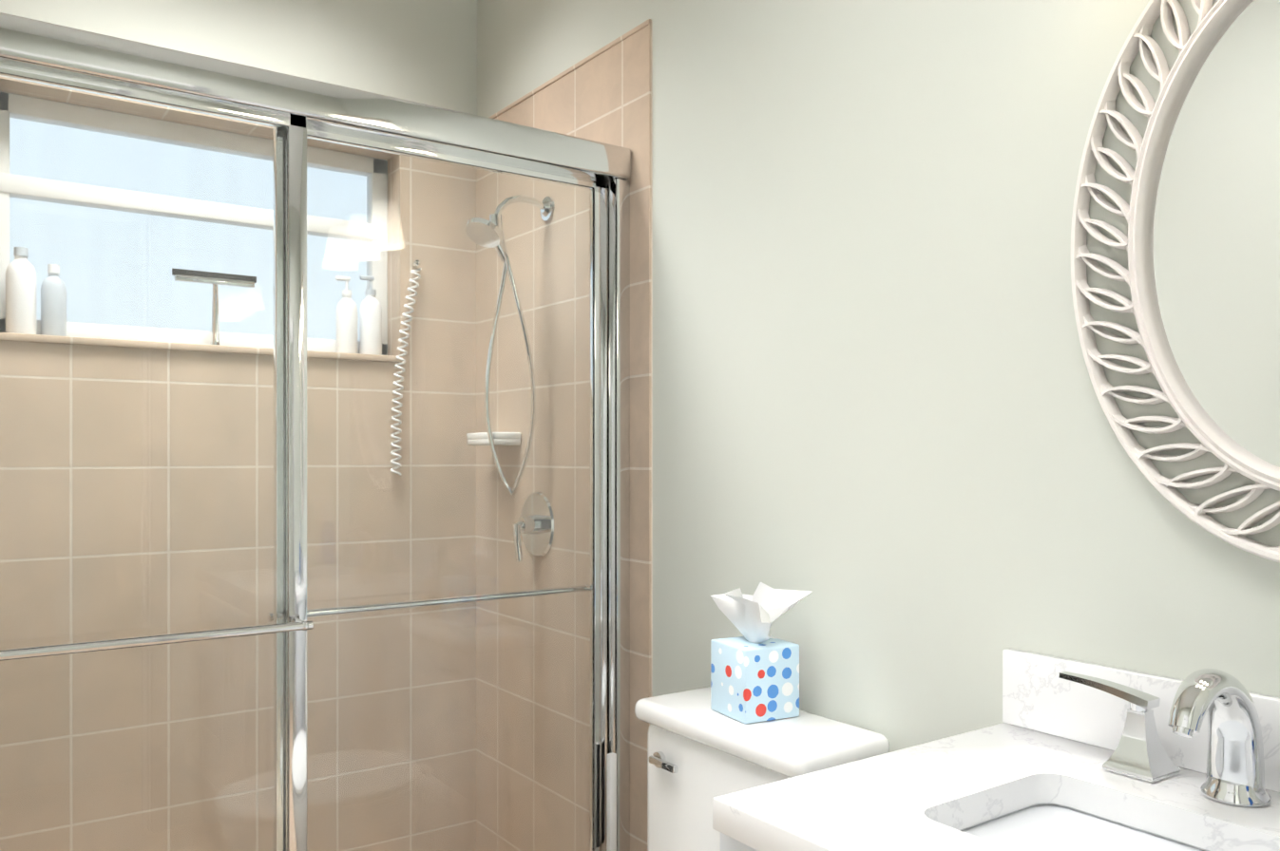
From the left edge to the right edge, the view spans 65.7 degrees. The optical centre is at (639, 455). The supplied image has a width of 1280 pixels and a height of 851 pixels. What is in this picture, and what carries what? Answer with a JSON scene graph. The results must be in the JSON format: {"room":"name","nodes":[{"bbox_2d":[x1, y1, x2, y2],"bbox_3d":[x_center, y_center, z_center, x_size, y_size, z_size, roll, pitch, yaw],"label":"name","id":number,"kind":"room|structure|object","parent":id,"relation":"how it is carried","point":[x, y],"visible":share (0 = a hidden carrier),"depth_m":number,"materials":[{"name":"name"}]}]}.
{"room":"bathroom","nodes":[
{"label":"bathroom","id":0,"kind":"room"},
{"bbox_2d":[0,0,477,160],"bbox_3d":[-1.128,-0.115,2.500,1.500,2.750,0.150,0,0,-35],"label":"wall","id":1,"kind":"structure","parent":0,"point":[423,51],"depth_m":2.61,"materials":[{"name":"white paint"}]},
{"bbox_2d":[0,92,387,355],"bbox_3d":[-1.113,-0.553,2.548,0.948,0.563,0.049,0,0,-35],"label":"window","id":2,"kind":"structure","parent":1,"relation":"in","point":[176,201],"depth_m":2.49,"materials":[{"name":"white"}]},
{"bbox_2d":[0,76,476,850],"bbox_3d":[-1.103,0.155,2.466,1.500,2.210,0.105,0,0,-35],"label":"wall tile","id":3,"kind":"structure","parent":1,"relation":"attached to","point":[239,553],"depth_m":2.48,"materials":[{"name":"beige tile"}]},
{"bbox_2d":[5,247,36,334],"bbox_3d":[-1.407,-0.372,2.254,0.060,0.198,0.060,0,0,-35],"label":"shampoo bottle","id":4,"kind":"object","parent":3,"relation":"on","point":[17,281],"depth_m":2.23,"materials":[{"name":"white plastic"}]},
{"bbox_2d":[40,264,66,336],"bbox_3d":[-1.360,-0.357,2.300,0.052,0.168,0.052,0,0,-35],"label":"shampoo bottle","id":5,"kind":"object","parent":3,"relation":"on","point":[54,275],"depth_m":2.28,"materials":[{"name":"grey plastic"}]},
{"bbox_2d":[171,268,256,344],"bbox_3d":[-1.075,-0.368,2.513,0.200,0.190,0.024,0,0,-35],"label":"squeegee","id":6,"kind":"object","parent":3,"relation":"on","point":[204,277],"depth_m":2.51,"materials":[{"name":"silver metal"}]},
{"bbox_2d":[335,275,357,353],"bbox_3d":[-0.795,-0.378,2.686,0.058,0.210,0.056,0,0,-35],"label":"shampoo bottle","id":7,"kind":"object","parent":3,"relation":"on","point":[353,329],"depth_m":2.67,"materials":[{"name":"white plastic"}]},
{"bbox_2d":[359,275,382,355],"bbox_3d":[-0.743,-0.383,2.735,0.060,0.220,0.060,0,0,-35],"label":"shampoo bottle","id":8,"kind":"object","parent":3,"relation":"on","point":[369,349],"depth_m":2.71,"materials":[{"name":"white plastic"}]},
{"bbox_2d":[390,259,421,476],"bbox_3d":[-0.642,-0.241,2.721,0.092,0.597,0.033,0,0,-35],"label":"coiled hose","id":9,"kind":"object","parent":3,"relation":"attached to","point":[402,359],"depth_m":2.71,"materials":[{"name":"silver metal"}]},
{"bbox_2d":[477,0,1279,752],"bbox_3d":[0.488,-0.115,1.615,0.120,2.750,3.460,0,0,-35],"label":"wall","id":10,"kind":"structure","parent":0,"point":[886,437],"depth_m":1.60,"materials":[{"name":"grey paint"}]},
{"bbox_2d":[0,12,631,850],"bbox_3d":[-0.646,0.238,1.818,1.484,1.845,0.149,0,0,-35],"label":"shower door frame","id":11,"kind":"object","parent":10,"relation":"attached to","point":[295,113],"visible":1,"depth_m":1.83,"materials":[{"name":"silver metal"}]},
{"bbox_2d":[466,432,521,445],"bbox_3d":[-0.395,-0.043,2.675,0.085,0.035,0.160,0,0,-35],"label":"soap shelf","id":12,"kind":"object","parent":10,"relation":"attached to","point":[506,440],"depth_m":2.62,"materials":[{"name":"white ceramic"}]},
{"bbox_2d":[476,19,652,850],"bbox_3d":[-0.225,0.155,2.512,0.011,2.210,0.857,0,0,-35],"label":"wall tile","id":13,"kind":"structure","parent":10,"relation":"attached to","point":[604,94],"depth_m":2.48,"materials":[{"name":"beige tile"}]},
{"bbox_2d":[465,194,554,561],"bbox_3d":[-0.349,-0.194,2.488,0.230,0.927,0.197,0,0,-35],"label":"shower head","id":14,"kind":"object","parent":13,"relation":"attached to","point":[542,549],"depth_m":2.46},
{"bbox_2d":[1070,0,1279,563],"bbox_3d":[0.763,-0.269,1.094,0.030,0.796,0.613,0,0,-35],"label":"round mirror","id":15,"kind":"object","parent":10,"relation":"attached to","point":[1200,243],"visible":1,"depth_m":1.21,"materials":[{"name":"white mirror"}]},
{"bbox_3d":[-0.130,1.286,1.088,1.500,0.050,3.310,0,0,-35],"label":"floor","id":16,"kind":"structure","parent":0,"visible":0},
{"bbox_2d":[634,687,889,850],"bbox_3d":[-0.024,0.857,1.573,0.754,0.807,0.444,0,0,-35],"label":"toilet","id":17,"kind":"object","parent":16,"relation":"on","point":[701,754],"visible":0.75,"depth_m":1.69,"materials":[{"name":"white ceramic"}]},
{"bbox_2d":[710,582,811,724],"bbox_3d":[0.190,0.339,1.760,0.137,0.227,0.188,0,0,-35],"label":"tissue box","id":18,"kind":"object","parent":17,"relation":"on","point":[754,674],"visible":1,"depth_m":1.70,"materials":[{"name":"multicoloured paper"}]},
{"bbox_2d":[712,649,1279,850],"bbox_3d":[0.531,0.771,0.937,0.588,0.980,0.856,0,0,-35],"label":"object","id":19,"kind":"structure","parent":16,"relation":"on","point":[1029,773],"depth_m":1.15,"materials":[{"name":"white paint"}]},
{"bbox_2d":[712,721,1279,850],"bbox_3d":[0.549,0.404,0.936,0.557,0.036,0.834,0,0,-35],"label":"countertop","id":20,"kind":"structure","parent":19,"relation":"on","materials":[{"name":"stone"}]},
{"bbox_2d":[1058,668,1270,806],"bbox_3d":[0.632,0.310,1.090,0.162,0.150,0.427,0,0,-35],"label":"faucet","id":21,"kind":"object","parent":20,"relation":"on","point":[1235,764],"visible":1,"depth_m":1.10,"materials":[{"name":"silver metal"}]},
{"label":"outside","id":22,"kind":"structure","parent":0,"visible":0},
{"bbox_2d":[9,117,366,341],"bbox_3d":[-1.576,-1.341,3.205,4.160,4.800,0.020,0,0,-35],"label":"sky","id":23,"kind":"structure","parent":22,"point":[119,174],"depth_m":3.22,"materials":[{"name":"white"}]}
]}

